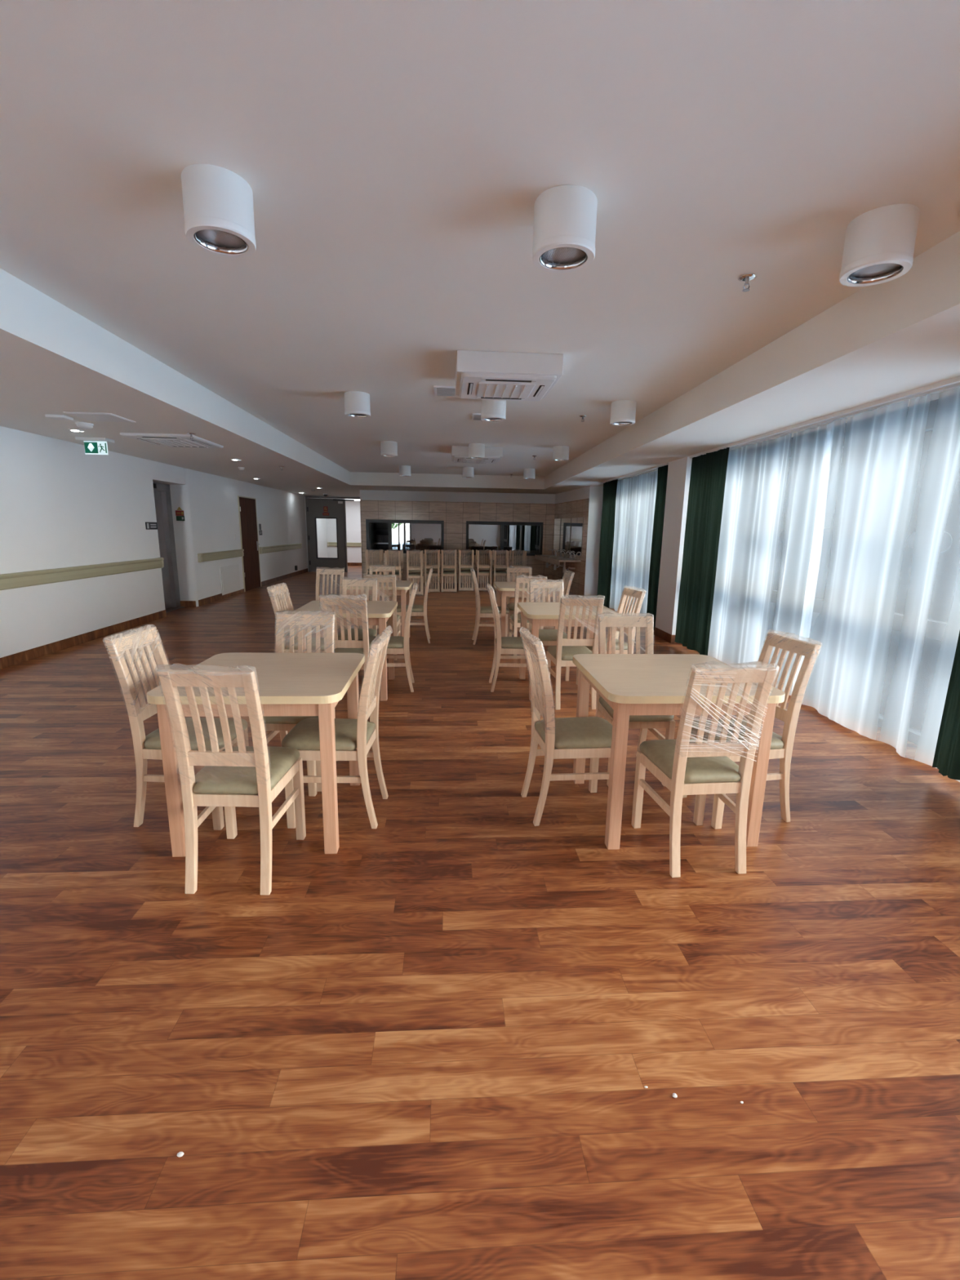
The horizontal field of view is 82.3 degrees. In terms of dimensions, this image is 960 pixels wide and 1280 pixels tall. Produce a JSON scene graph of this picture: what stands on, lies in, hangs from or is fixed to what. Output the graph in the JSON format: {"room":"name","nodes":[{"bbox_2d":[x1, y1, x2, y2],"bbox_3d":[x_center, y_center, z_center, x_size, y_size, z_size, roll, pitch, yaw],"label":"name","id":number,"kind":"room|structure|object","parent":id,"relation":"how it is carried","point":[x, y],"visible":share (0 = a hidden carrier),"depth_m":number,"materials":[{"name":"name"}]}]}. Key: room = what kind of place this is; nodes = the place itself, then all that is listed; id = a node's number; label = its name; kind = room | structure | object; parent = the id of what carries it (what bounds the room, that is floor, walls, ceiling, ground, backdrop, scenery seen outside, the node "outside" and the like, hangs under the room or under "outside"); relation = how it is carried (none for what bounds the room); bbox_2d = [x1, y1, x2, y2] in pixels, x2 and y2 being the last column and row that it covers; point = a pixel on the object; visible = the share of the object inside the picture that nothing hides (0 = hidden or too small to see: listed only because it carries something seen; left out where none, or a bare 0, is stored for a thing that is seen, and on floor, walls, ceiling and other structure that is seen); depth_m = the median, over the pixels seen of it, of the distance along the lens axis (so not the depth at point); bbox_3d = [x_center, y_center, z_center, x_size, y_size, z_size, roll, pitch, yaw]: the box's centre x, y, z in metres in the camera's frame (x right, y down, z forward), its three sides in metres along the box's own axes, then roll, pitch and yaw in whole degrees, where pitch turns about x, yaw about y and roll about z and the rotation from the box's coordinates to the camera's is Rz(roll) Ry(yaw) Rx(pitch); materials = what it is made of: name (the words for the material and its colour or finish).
{"room":"care facility","nodes":[
{"label":"care facility","id":0,"kind":"room"},
{"bbox_2d":[0,426,327,657],"bbox_3d":[-5.493,-1.518,8.144,0.900,2.530,27.200,0,12,-4],"label":"wall","id":1,"kind":"structure","parent":0,"point":[61,505],"depth_m":7.30,"materials":[{"name":"paint"}]},
{"bbox_2d":[0,557,164,590],"bbox_3d":[-4.628,0.146,1.983,0.066,0.164,13.780,0,12,-4],"label":"handrail","id":2,"kind":"object","parent":1,"relation":"attached to","point":[18,580],"visible":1,"depth_m":6.61,"materials":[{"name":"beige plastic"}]},
{"bbox_2d":[0,568,307,669],"bbox_3d":[-5.147,0.040,6.567,0.408,0.115,23.450,0,12,-4],"label":"baseboard","id":3,"kind":"structure","parent":1,"relation":"attached to","point":[31,654],"depth_m":7.23,"materials":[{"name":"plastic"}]},
{"bbox_2d":[152,481,184,612],"bbox_3d":[-5.410,-1.541,9.219,0.200,2.150,1.101,0,12,-4],"label":"door","id":4,"kind":"structure","parent":1,"relation":"in","point":[162,491],"depth_m":9.56,"materials":[{"name":"metal"}]},
{"bbox_2d":[197,549,244,562],"bbox_3d":[-5.191,-1.716,11.103,0.066,0.164,2.170,0,12,-4],"label":"handrail","id":5,"kind":"object","parent":1,"relation":"attached to","point":[206,557],"visible":1,"depth_m":10.90,"materials":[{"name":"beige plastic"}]},
{"bbox_2d":[219,564,240,595],"bbox_3d":[-5.247,-1.280,11.562,0.023,0.560,1.000,0,12,-4],"label":"access panel","id":6,"kind":"object","parent":1,"relation":"attached to","point":[229,575],"visible":1,"depth_m":11.48,"materials":[{"name":"white plastic"}]},
{"bbox_2d":[237,495,261,591],"bbox_3d":[-5.337,-2.222,12.704,0.175,2.100,1.140,0,12,-4],"label":"door","id":7,"kind":"structure","parent":1,"relation":"in","point":[247,513],"depth_m":12.65,"materials":[{"name":"brown wood"}]},
{"bbox_2d":[258,542,302,554],"bbox_3d":[-5.444,-2.551,15.196,0.066,0.164,3.800,0,12,-4],"label":"handrail","id":8,"kind":"object","parent":1,"relation":"attached to","point":[292,546],"visible":1,"depth_m":14.74,"materials":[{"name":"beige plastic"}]},
{"bbox_2d":[304,495,359,571],"bbox_3d":[-4.516,-3.444,17.960,2.260,2.430,0.150,0,12,-4],"label":"wall","id":9,"kind":"structure","parent":0,"point":[304,495],"depth_m":17.67,"materials":[{"name":"paint"}]},
{"bbox_2d":[305,496,359,572],"bbox_3d":[-4.496,-3.419,17.910,2.225,2.400,0.200,0,12,-4],"label":"door","id":10,"kind":"structure","parent":9,"relation":"in","point":[336,508],"depth_m":17.80,"materials":[{"name":"grey metal"}]},
{"bbox_2d":[326,489,555,562],"bbox_3d":[-1.862,-3.429,18.055,7.570,2.450,6.690,0,12,-4],"label":"wall","id":11,"kind":"structure","parent":0,"point":[366,495],"depth_m":14.75,"materials":[{"name":"paint"}]},
{"bbox_2d":[360,499,555,583],"bbox_3d":[-0.539,-2.637,14.960,5.310,2.175,0.180,0,12,-4],"label":"wall","id":12,"kind":"structure","parent":0,"point":[455,515],"depth_m":14.79,"materials":[{"name":"stone"}]},
{"bbox_2d":[365,519,444,553],"bbox_3d":[-2.011,-2.784,14.792,2.070,0.880,0.112,0,12,-4],"label":"window","id":13,"kind":"structure","parent":12,"relation":"in","point":[403,535],"depth_m":14.78,"materials":[{"name":"black"}]},
{"bbox_2d":[466,520,543,555],"bbox_3d":[0.663,-2.762,14.962,2.090,0.900,0.112,0,12,-4],"label":"window","id":14,"kind":"structure","parent":12,"relation":"in","point":[483,535],"depth_m":14.94,"materials":[{"name":"black"}]},
{"bbox_2d":[0,565,959,1279],"bbox_3d":[-1.462,-0.182,8.564,9.350,0.120,27.400,0,12,-4],"label":"floor","id":15,"kind":"structure","parent":0,"point":[433,1044],"depth_m":1.74,"materials":[{"name":"brown wood"}]},
{"bbox_2d":[104,624,248,830],"bbox_3d":[-1.505,0.426,2.811,0.523,0.975,0.376,1,11,0],"label":"dining chair","id":16,"kind":"object","parent":15,"relation":"on","point":[148,747],"visible":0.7,"depth_m":2.70,"materials":[{"name":"brown wood"}]},
{"bbox_2d":[157,669,306,895],"bbox_3d":[-1.032,0.522,2.367,0.379,0.980,0.525,1,11,0],"label":"dining chair","id":17,"kind":"object","parent":15,"relation":"on","point":[242,775],"visible":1,"depth_m":2.22,"materials":[{"name":"brown wood"}]},
{"bbox_2d":[146,652,364,857],"bbox_3d":[-1.048,0.536,2.811,0.824,0.776,0.830,0,12,-4],"label":"dining table","id":18,"kind":"object","parent":15,"relation":"on","point":[289,684],"visible":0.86,"depth_m":2.48,"materials":[{"name":"brown wood"}]},
{"bbox_2d":[262,610,335,791],"bbox_3d":[-1.081,0.341,3.261,0.374,0.978,0.520,1,11,-2],"label":"dining chair","id":19,"kind":"object","parent":15,"relation":"on","point":[276,724],"visible":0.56,"depth_m":3.38,"materials":[{"name":"brown wood"}]},
{"bbox_2d":[266,582,335,653],"bbox_3d":[-1.593,-0.019,4.997,0.523,0.975,0.376,1,11,1],"label":"dining chair","id":20,"kind":"object","parent":15,"relation":"on","point":[282,589],"visible":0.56,"depth_m":4.89,"materials":[{"name":"brown wood"}]},
{"bbox_2d":[305,568,344,638],"bbox_3d":[-1.922,-0.400,6.827,0.374,0.981,0.519,2,12,4],"label":"dining chair","id":21,"kind":"object","parent":15,"relation":"on","point":[324,571],"visible":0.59,"depth_m":6.95,"materials":[{"name":"brown wood"}]},
{"bbox_2d":[281,630,391,828],"bbox_3d":[-0.726,0.431,2.836,0.521,0.982,0.372,1,11,0],"label":"dining chair","id":22,"kind":"object","parent":15,"relation":"on","point":[361,734],"visible":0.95,"depth_m":2.73,"materials":[{"name":"brown wood"}]},
{"bbox_2d":[291,600,397,701],"bbox_3d":[-1.199,0.076,5.059,0.824,0.776,0.830,0,12,-4],"label":"dining table","id":23,"kind":"object","parent":15,"relation":"on","point":[379,612],"visible":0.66,"depth_m":4.76,"materials":[{"name":"brown wood"}]},
{"bbox_2d":[319,595,371,674],"bbox_3d":[-1.068,0.080,4.539,0.375,0.981,0.522,1,11,-2],"label":"dining chair","id":24,"kind":"object","parent":15,"relation":"on","point":[349,646],"visible":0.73,"depth_m":4.31,"materials":[{"name":"brown wood"}]},
{"bbox_2d":[337,579,377,640],"bbox_3d":[-1.233,-0.122,5.514,0.376,0.983,0.522,0,12,-4],"label":"dining chair","id":25,"kind":"object","parent":15,"relation":"on","point":[371,632],"visible":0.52,"depth_m":5.63,"materials":[{"name":"brown wood"}]},
{"bbox_2d":[341,580,412,648],"bbox_3d":[-1.309,-0.348,7.138,0.824,0.776,0.830,0,12,-4],"label":"dining table","id":26,"kind":"object","parent":15,"relation":"on","point":[402,587],"visible":0.45,"depth_m":6.76,"materials":[{"name":"brown wood"}]},
{"bbox_2d":[373,522,388,550],"bbox_3d":[-2.398,-2.895,16.260,1.380,2.100,0.550,0,12,-4],"label":"shelf","id":27,"kind":"object","parent":15,"relation":"on","point":[381,528],"visible":0.12,"depth_m":16.36,"materials":[{"name":"grey"}]},
{"bbox_2d":[363,576,400,660],"bbox_3d":[-1.126,-0.290,6.362,0.373,0.979,0.521,0,12,-4],"label":"dining chair","id":28,"kind":"object","parent":15,"relation":"on","point":[397,620],"visible":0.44,"depth_m":6.12,"materials":[{"name":"brown wood"}]},
{"bbox_2d":[368,566,395,600],"bbox_3d":[-1.341,-0.511,7.432,0.374,0.978,0.520,0,12,-4],"label":"dining chair","id":29,"kind":"object","parent":15,"relation":"on","point":[384,569],"visible":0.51,"depth_m":7.55,"materials":[{"name":"brown wood"}]},
{"bbox_2d":[368,585,417,692],"bbox_3d":[-0.834,-0.033,5.113,0.521,0.982,0.372,0,12,-6],"label":"dining chair","id":30,"kind":"object","parent":15,"relation":"on","point":[396,643],"visible":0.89,"depth_m":4.99,"materials":[{"name":"brown wood"}]},
{"bbox_2d":[384,550,403,580],"bbox_3d":[-1.941,-1.526,12.413,0.379,0.978,0.526,1,11,-2],"label":"dining chair","id":31,"kind":"object","parent":15,"relation":"on","point":[399,568],"visible":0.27,"depth_m":12.26,"materials":[{"name":"brown wood"}]},
{"bbox_2d":[396,568,432,643],"bbox_3d":[-0.873,-0.471,7.266,0.521,0.982,0.372,0,12,-5],"label":"dining chair","id":32,"kind":"object","parent":15,"relation":"on","point":[417,610],"visible":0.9,"depth_m":7.13,"materials":[{"name":"brown wood"}]},
{"bbox_2d":[406,550,422,594],"bbox_3d":[-1.472,-1.517,12.404,0.377,0.978,0.523,0,12,-5],"label":"dining chair","id":33,"kind":"object","parent":15,"relation":"on","point":[409,569],"visible":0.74,"depth_m":12.25,"materials":[{"name":"brown wood"}]},
{"bbox_2d":[424,549,439,591],"bbox_3d":[-1.129,-1.631,12.994,0.379,0.978,0.526,0,12,-4],"label":"dining chair","id":34,"kind":"object","parent":15,"relation":"on","point":[427,567],"visible":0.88,"depth_m":12.84,"materials":[{"name":"brown wood"}]},
{"bbox_2d":[440,550,456,591],"bbox_3d":[-0.738,-1.636,13.049,0.377,0.978,0.523,0,12,-4],"label":"dining chair","id":35,"kind":"object","parent":15,"relation":"on","point":[444,567],"visible":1,"depth_m":12.90,"materials":[{"name":"brown wood"}]},
{"bbox_2d":[457,549,474,591],"bbox_3d":[-0.335,-1.691,13.358,0.379,0.978,0.526,0,12,-4],"label":"dining chair","id":36,"kind":"object","parent":15,"relation":"on","point":[460,566],"visible":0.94,"depth_m":13.21,"materials":[{"name":"brown wood"}]},
{"bbox_2d":[475,550,492,590],"bbox_3d":[0.093,-1.698,13.425,0.377,0.978,0.523,0,12,-5],"label":"dining chair","id":37,"kind":"object","parent":15,"relation":"on","point":[478,566],"visible":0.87,"depth_m":13.28,"materials":[{"name":"brown wood"}]},
{"bbox_2d":[471,569,509,644],"bbox_3d":[0.124,-0.452,7.257,0.519,0.982,0.372,0,12,-4],"label":"dining chair","id":38,"kind":"object","parent":15,"relation":"on","point":[481,611],"visible":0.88,"depth_m":7.12,"materials":[{"name":"brown wood"}]},
{"bbox_2d":[492,550,506,591],"bbox_3d":[0.496,-1.726,13.553,0.372,0.984,0.521,0,12,-4],"label":"dining chair","id":39,"kind":"object","parent":15,"relation":"on","point":[500,552],"visible":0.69,"depth_m":13.67,"materials":[{"name":"brown wood"}]},
{"bbox_2d":[492,550,509,591],"bbox_3d":[0.506,-1.693,13.440,0.379,0.978,0.526,0,12,-4],"label":"dining chair","id":40,"kind":"object","parent":15,"relation":"on","point":[503,567],"visible":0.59,"depth_m":13.29,"materials":[{"name":"brown wood"}]},
{"bbox_2d":[487,586,541,692],"bbox_3d":[0.317,-0.029,5.187,0.519,0.982,0.372,0,11,-3],"label":"dining chair","id":41,"kind":"object","parent":15,"relation":"on","point":[509,645],"visible":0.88,"depth_m":5.06,"materials":[{"name":"brown wood"}]},
{"bbox_2d":[509,550,526,582],"bbox_3d":[0.933,-1.706,13.537,0.377,0.978,0.523,0,12,-4],"label":"dining chair","id":42,"kind":"object","parent":15,"relation":"on","point":[523,566],"visible":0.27,"depth_m":13.38,"materials":[{"name":"brown wood"}]},
{"bbox_2d":[506,567,531,636],"bbox_3d":[0.564,-0.521,7.630,0.378,0.983,0.525,0,12,-4],"label":"dining chair","id":43,"kind":"object","parent":15,"relation":"on","point":[510,606],"visible":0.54,"depth_m":7.74,"materials":[{"name":"brown wood"}]},
{"bbox_2d":[508,577,546,655],"bbox_3d":[0.565,-0.308,6.576,0.376,0.985,0.521,0,12,-4],"label":"dining chair","id":44,"kind":"object","parent":15,"relation":"on","point":[514,618],"visible":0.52,"depth_m":6.36,"materials":[{"name":"brown wood"}]},
{"bbox_2d":[493,581,564,648],"bbox_3d":[0.612,-0.340,7.259,0.824,0.776,0.830,0,12,-4],"label":"dining table","id":45,"kind":"object","parent":15,"relation":"on","point":[504,589],"visible":0.46,"depth_m":6.86,"materials":[{"name":"brown wood"}]},
{"bbox_2d":[527,579,569,680],"bbox_3d":[0.701,-0.115,5.646,0.380,0.981,0.525,0,12,-4],"label":"dining chair","id":46,"kind":"object","parent":15,"relation":"on","point":[547,637],"visible":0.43,"depth_m":5.75,"materials":[{"name":"brown wood"}]},
{"bbox_2d":[538,569,574,633],"bbox_3d":[0.922,-0.423,7.182,0.524,0.981,0.379,0,12,-6],"label":"dining chair","id":47,"kind":"object","parent":15,"relation":"on","point":[567,577],"visible":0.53,"depth_m":7.06,"materials":[{"name":"brown wood"}]},
{"bbox_2d":[520,631,612,826],"bbox_3d":[0.478,0.436,2.911,0.519,0.982,0.372,-1,12,-8],"label":"dining chair","id":48,"kind":"object","parent":15,"relation":"on","point":[580,737],"visible":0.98,"depth_m":2.80,"materials":[{"name":"brown wood"}]},
{"bbox_2d":[517,602,621,700],"bbox_3d":[0.794,0.085,5.184,0.824,0.776,0.830,0,12,-4],"label":"dining table","id":49,"kind":"object","parent":15,"relation":"on","point":[538,614],"visible":0.59,"depth_m":4.85,"materials":[{"name":"brown wood"}]},
{"bbox_2d":[546,597,604,710],"bbox_3d":[0.805,0.067,4.761,0.373,0.981,0.519,0,12,-4],"label":"dining chair","id":50,"kind":"object","parent":15,"relation":"on","point":[561,655],"visible":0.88,"depth_m":4.58,"materials":[{"name":"brown wood"}]},
{"bbox_2d":[576,587,645,694],"bbox_3d":[1.220,-0.013,5.190,0.525,0.981,0.380,-2,12,-13],"label":"dining chair","id":51,"kind":"object","parent":15,"relation":"on","point":[627,592],"visible":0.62,"depth_m":5.13,"materials":[{"name":"brown wood"}]},
{"bbox_2d":[595,615,675,786],"bbox_3d":[0.943,0.346,3.393,0.378,0.983,0.525,0,12,-4],"label":"dining chair","id":52,"kind":"object","parent":15,"relation":"on","point":[644,722],"visible":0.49,"depth_m":3.50,"materials":[{"name":"brown wood"}]},
{"bbox_2d":[573,653,785,849],"bbox_3d":[0.962,0.546,2.926,0.824,0.776,0.830,0,12,-4],"label":"dining table","id":53,"kind":"object","parent":15,"relation":"on","point":[631,684],"visible":0.84,"depth_m":2.60,"materials":[{"name":"brown wood"}]},
{"bbox_2d":[631,666,777,877],"bbox_3d":[0.999,0.519,2.544,0.375,0.983,0.520,0,12,-6],"label":"dining chair","id":54,"kind":"object","parent":15,"relation":"on","point":[699,767],"visible":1,"depth_m":2.39,"materials":[{"name":"brown wood"}]},
{"bbox_2d":[682,632,820,829],"bbox_3d":[1.405,0.449,2.928,0.524,0.981,0.379,-1,12,-9],"label":"dining chair","id":55,"kind":"object","parent":15,"relation":"on","point":[781,747],"visible":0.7,"depth_m":2.82,"materials":[{"name":"brown wood"}]},
{"bbox_2d":[0,0,959,496],"bbox_3d":[-1.423,-2.860,8.122,9.350,0.445,27.200,0,12,-4],"label":"ceiling","id":56,"kind":"structure","parent":0,"point":[396,157],"depth_m":2.24,"materials":[{"name":"paint"}]},
{"bbox_2d":[75,436,114,454],"bbox_3d":[-4.424,-2.229,6.327,0.330,0.178,0.180,0,12,-4],"label":"exit sign","id":57,"kind":"object","parent":56,"relation":"hanging from","point":[93,446],"visible":1,"depth_m":6.32,"materials":[{"name":"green plastic"}]},
{"bbox_2d":[62,411,135,422],"bbox_3d":[-3.461,-2.033,5.016,0.400,0.009,0.400,0,12,-4],"label":"ceiling hatch","id":58,"kind":"object","parent":56,"relation":"attached to","point":[92,416],"visible":1,"depth_m":4.97,"materials":[{"name":"white plastic"}]},
{"bbox_2d":[120,432,223,448],"bbox_3d":[-3.513,-2.283,6.331,0.760,0.044,0.880,0,12,-4],"label":"air conditioner","id":59,"kind":"object","parent":56,"relation":"attached to","point":[165,440],"visible":0.95,"depth_m":6.14,"materials":[{"name":"white plastic"}]},
{"bbox_2d":[142,438,205,447],"bbox_3d":[-3.513,-2.270,6.334,0.471,0.018,0.546,0,12,-4],"label":"return grille","id":60,"kind":"object","parent":59,"relation":"attached to","point":[165,442],"depth_m":6.26,"materials":[{"name":"white plastic"}]},
{"bbox_2d":[181,164,256,257],"bbox_3d":[-0.976,-1.597,2.058,0.244,0.193,0.244,0,12,-4],"label":"ceiling lamp","id":61,"kind":"object","parent":56,"relation":"attached to","point":[218,202],"visible":1,"depth_m":1.98,"materials":[{"name":"white metal"}]},
{"bbox_2d":[196,229,244,247],"bbox_3d":[-0.977,-1.525,2.072,0.174,0.010,0.174,0,12,-4],"label":"diffuser","id":62,"kind":"object","parent":61,"relation":"attached to","point":[205,237],"depth_m":2.09,"materials":[{"name":"grey metal"}]},
{"bbox_2d":[344,391,370,417],"bbox_3d":[-1.173,-2.249,5.256,0.244,0.193,0.244,0,12,-4],"label":"ceiling lamp","id":63,"kind":"object","parent":56,"relation":"attached to","point":[357,403],"visible":1,"depth_m":5.16,"materials":[{"name":"white metal"}]},
{"bbox_2d":[381,440,397,457],"bbox_3d":[-1.354,-2.849,8.190,0.244,0.193,0.244,0,12,-4],"label":"ceiling lamp","id":64,"kind":"object","parent":56,"relation":"attached to","point":[388,448],"visible":1,"depth_m":8.09,"materials":[{"name":"white metal"}]},
{"bbox_2d":[433,385,459,396],"bbox_3d":[-0.243,-2.279,5.041,0.355,0.018,0.320,0,12,-4],"label":"ceiling vent","id":65,"kind":"object","parent":56,"relation":"in","point":[438,390],"visible":0.66,"depth_m":5.00,"materials":[{"name":"white plastic"}]},
{"bbox_2d":[436,387,459,396],"bbox_3d":[-0.243,-2.274,5.042,0.302,0.007,0.284,0,12,-4],"label":"grille","id":66,"kind":"object","parent":65,"relation":"attached to","point":[440,391],"depth_m":5.03,"materials":[{"name":"grey plastic"}]},
{"bbox_2d":[468,443,484,458],"bbox_3d":[-0.050,-2.843,8.271,0.244,0.193,0.244,0,12,-4],"label":"ceiling lamp","id":67,"kind":"object","parent":56,"relation":"attached to","point":[476,451],"visible":1,"depth_m":8.18,"materials":[{"name":"white metal"}]},
{"bbox_2d":[451,445,502,463],"bbox_3d":[-0.062,-2.963,8.839,0.785,0.184,0.760,0,12,-4],"label":"air conditioner","id":68,"kind":"object","parent":56,"relation":"attached to","point":[460,454],"visible":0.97,"depth_m":8.49,"materials":[{"name":"white plastic"}]},
{"bbox_2d":[480,399,506,422],"bbox_3d":[0.131,-2.244,5.337,0.244,0.193,0.244,0,12,-4],"label":"ceiling lamp","id":69,"kind":"object","parent":56,"relation":"attached to","point":[491,411],"visible":0.89,"depth_m":5.25,"materials":[{"name":"white metal"}]},
{"bbox_2d":[455,350,563,400],"bbox_3d":[0.194,-2.037,4.300,0.763,0.184,0.760,0,12,-4],"label":"air conditioner","id":70,"kind":"object","parent":56,"relation":"attached to","point":[479,375],"visible":1,"depth_m":3.96,"materials":[{"name":"white plastic"}]},
{"bbox_2d":[475,382,535,398],"bbox_3d":[0.193,-1.956,4.316,0.430,0.018,0.446,0,12,-4],"label":"return grille","id":71,"kind":"object","parent":70,"relation":"attached to","point":[488,389],"depth_m":4.27,"materials":[{"name":"white plastic"}]},
{"bbox_2d":[552,445,568,461],"bbox_3d":[1.231,-2.837,8.351,0.244,0.193,0.244,0,12,-4],"label":"ceiling lamp","id":72,"kind":"object","parent":56,"relation":"attached to","point":[560,453],"visible":1,"depth_m":8.26,"materials":[{"name":"white metal"}]},
{"bbox_2d":[532,184,597,273],"bbox_3d":[0.329,-1.591,2.139,0.244,0.193,0.244,0,12,-4],"label":"ceiling lamp","id":73,"kind":"object","parent":56,"relation":"attached to","point":[565,216],"visible":1,"depth_m":2.05,"materials":[{"name":"white metal"}]},
{"bbox_2d":[542,247,585,262],"bbox_3d":[0.328,-1.520,2.154,0.174,0.010,0.174,0,12,-4],"label":"diffuser","id":74,"kind":"object","parent":73,"relation":"attached to","point":[560,255],"depth_m":2.17,"materials":[{"name":"grey metal"}]},
{"bbox_2d":[609,400,636,425],"bbox_3d":[1.412,-2.238,5.418,0.244,0.193,0.244,0,12,-4],"label":"ceiling lamp","id":75,"kind":"object","parent":56,"relation":"attached to","point":[623,412],"visible":1,"depth_m":5.32,"materials":[{"name":"white metal"}]},
{"bbox_2d":[600,462,668,483],"bbox_3d":[2.554,-2.779,9.243,0.120,0.029,3.320,0,12,-4],"label":"rail","id":76,"kind":"object","parent":56,"relation":"attached to","point":[654,468],"visible":0.71,"depth_m":8.89,"materials":[{"name":"white plastic"}]},
{"bbox_2d":[596,479,617,608],"bbox_3d":[2.433,-1.834,10.580,0.069,2.356,0.934,0,12,-4],"label":"drape","id":77,"kind":"object","parent":76,"relation":"hanging from","point":[610,488],"visible":0.99,"depth_m":10.48,"materials":[{"name":"green fabric"}]},
{"bbox_2d":[609,470,657,616],"bbox_3d":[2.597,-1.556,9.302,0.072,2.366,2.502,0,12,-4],"label":"sheer curtain","id":78,"kind":"object","parent":76,"relation":"hanging from","point":[618,555],"visible":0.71,"depth_m":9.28,"materials":[{"name":"white fabric"}]},
{"bbox_2d":[646,465,667,631],"bbox_3d":[2.590,-1.319,8.051,0.072,2.353,0.398,0,12,-4],"label":"drape","id":79,"kind":"object","parent":76,"relation":"hanging from","point":[659,514],"visible":0.88,"depth_m":8.02,"materials":[{"name":"green fabric"}]},
{"bbox_2d":[689,375,959,457],"bbox_3d":[2.829,-1.871,4.793,0.120,0.029,4.340,0,12,-4],"label":"rail","id":80,"kind":"object","parent":56,"relation":"attached to","point":[952,383],"visible":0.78,"depth_m":4.18,"materials":[{"name":"white plastic"}]},
{"bbox_2d":[675,447,729,655],"bbox_3d":[2.670,-1.032,6.643,0.085,2.353,0.956,0,12,-4],"label":"drape","id":81,"kind":"object","parent":80,"relation":"hanging from","point":[708,470],"visible":1,"depth_m":6.62,"materials":[{"name":"green fabric"}]},
{"bbox_2d":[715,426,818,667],"bbox_3d":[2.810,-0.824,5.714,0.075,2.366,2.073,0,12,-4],"label":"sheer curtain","id":82,"kind":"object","parent":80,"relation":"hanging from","point":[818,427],"visible":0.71,"depth_m":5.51,"materials":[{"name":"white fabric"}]},
{"bbox_2d":[932,631,959,780],"bbox_3d":[2.873,-0.309,3.079,0.072,2.345,0.318,1,11,2],"label":"drape","id":83,"kind":"object","parent":80,"relation":"hanging from","point":[947,753],"visible":1,"depth_m":3.32,"materials":[{"name":"green fabric"}]},
{"bbox_2d":[839,203,919,286],"bbox_3d":[1.609,-1.585,2.219,0.244,0.193,0.244,0,12,-4],"label":"ceiling lamp","id":84,"kind":"object","parent":56,"relation":"attached to","point":[879,244],"visible":1,"depth_m":2.14,"materials":[{"name":"white metal"}]},
{"bbox_2d":[850,263,900,277],"bbox_3d":[1.608,-1.514,2.234,0.174,0.010,0.174,0,12,-4],"label":"diffuser","id":85,"kind":"object","parent":84,"relation":"attached to","point":[882,270],"depth_m":2.25,"materials":[{"name":"grey metal"}]},
{"bbox_2d":[551,485,603,598],"bbox_3d":[2.495,-2.463,13.669,0.832,2.450,3.180,0,12,-4],"label":"wall","id":86,"kind":"structure","parent":0,"point":[595,493],"depth_m":12.31,"materials":[{"name":"paint"}]},
{"bbox_2d":[553,518,560,551],"bbox_3d":[2.049,-2.780,14.589,0.016,0.860,0.600,0,12,-7],"label":"wall mirror","id":87,"kind":"object","parent":86,"relation":"attached to","point":[557,522],"visible":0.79,"depth_m":14.55,"materials":[{"name":"white mirror"}]},
{"bbox_2d":[534,555,581,573],"bbox_3d":[1.897,-1.919,13.769,0.516,0.324,2.540,0,12,-7],"label":"countertop","id":88,"kind":"structure","parent":86,"relation":"attached to","point":[552,559],"depth_m":13.31,"materials":[{"name":"wood"}]},
{"bbox_2d":[560,518,571,553],"bbox_3d":[2.144,-2.619,13.800,0.016,0.860,0.900,0,12,-7],"label":"wall mirror","id":89,"kind":"object","parent":86,"relation":"attached to","point":[566,523],"visible":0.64,"depth_m":13.77,"materials":[{"name":"white mirror"}]},
{"bbox_2d":[569,517,583,555],"bbox_3d":[2.258,-2.425,12.859,0.016,0.860,0.910,0,12,-7],"label":"wall mirror","id":90,"kind":"object","parent":86,"relation":"attached to","point":[576,531],"visible":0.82,"depth_m":12.81,"materials":[{"name":"white mirror"}]},
{"bbox_2d":[655,457,692,635],"bbox_3d":[2.948,-1.216,7.567,0.680,2.450,0.610,0,12,-4],"label":"wall","id":91,"kind":"structure","parent":0,"point":[678,470],"depth_m":7.46,"materials":[{"name":"paint"}]},
{"bbox_2d":[653,626,677,643],"bbox_3d":[2.898,0.417,5.387,0.338,0.115,5.520,0,12,-4],"label":"baseboard","id":92,"kind":"structure","parent":91,"relation":"attached to","point":[659,633],"depth_m":7.68,"materials":[{"name":"wood"}]},
{"bbox_2d":[708,387,959,752],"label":"sheer curtain","id":93,"kind":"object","parent":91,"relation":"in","point":[889,492],"depth_m":4.59,"materials":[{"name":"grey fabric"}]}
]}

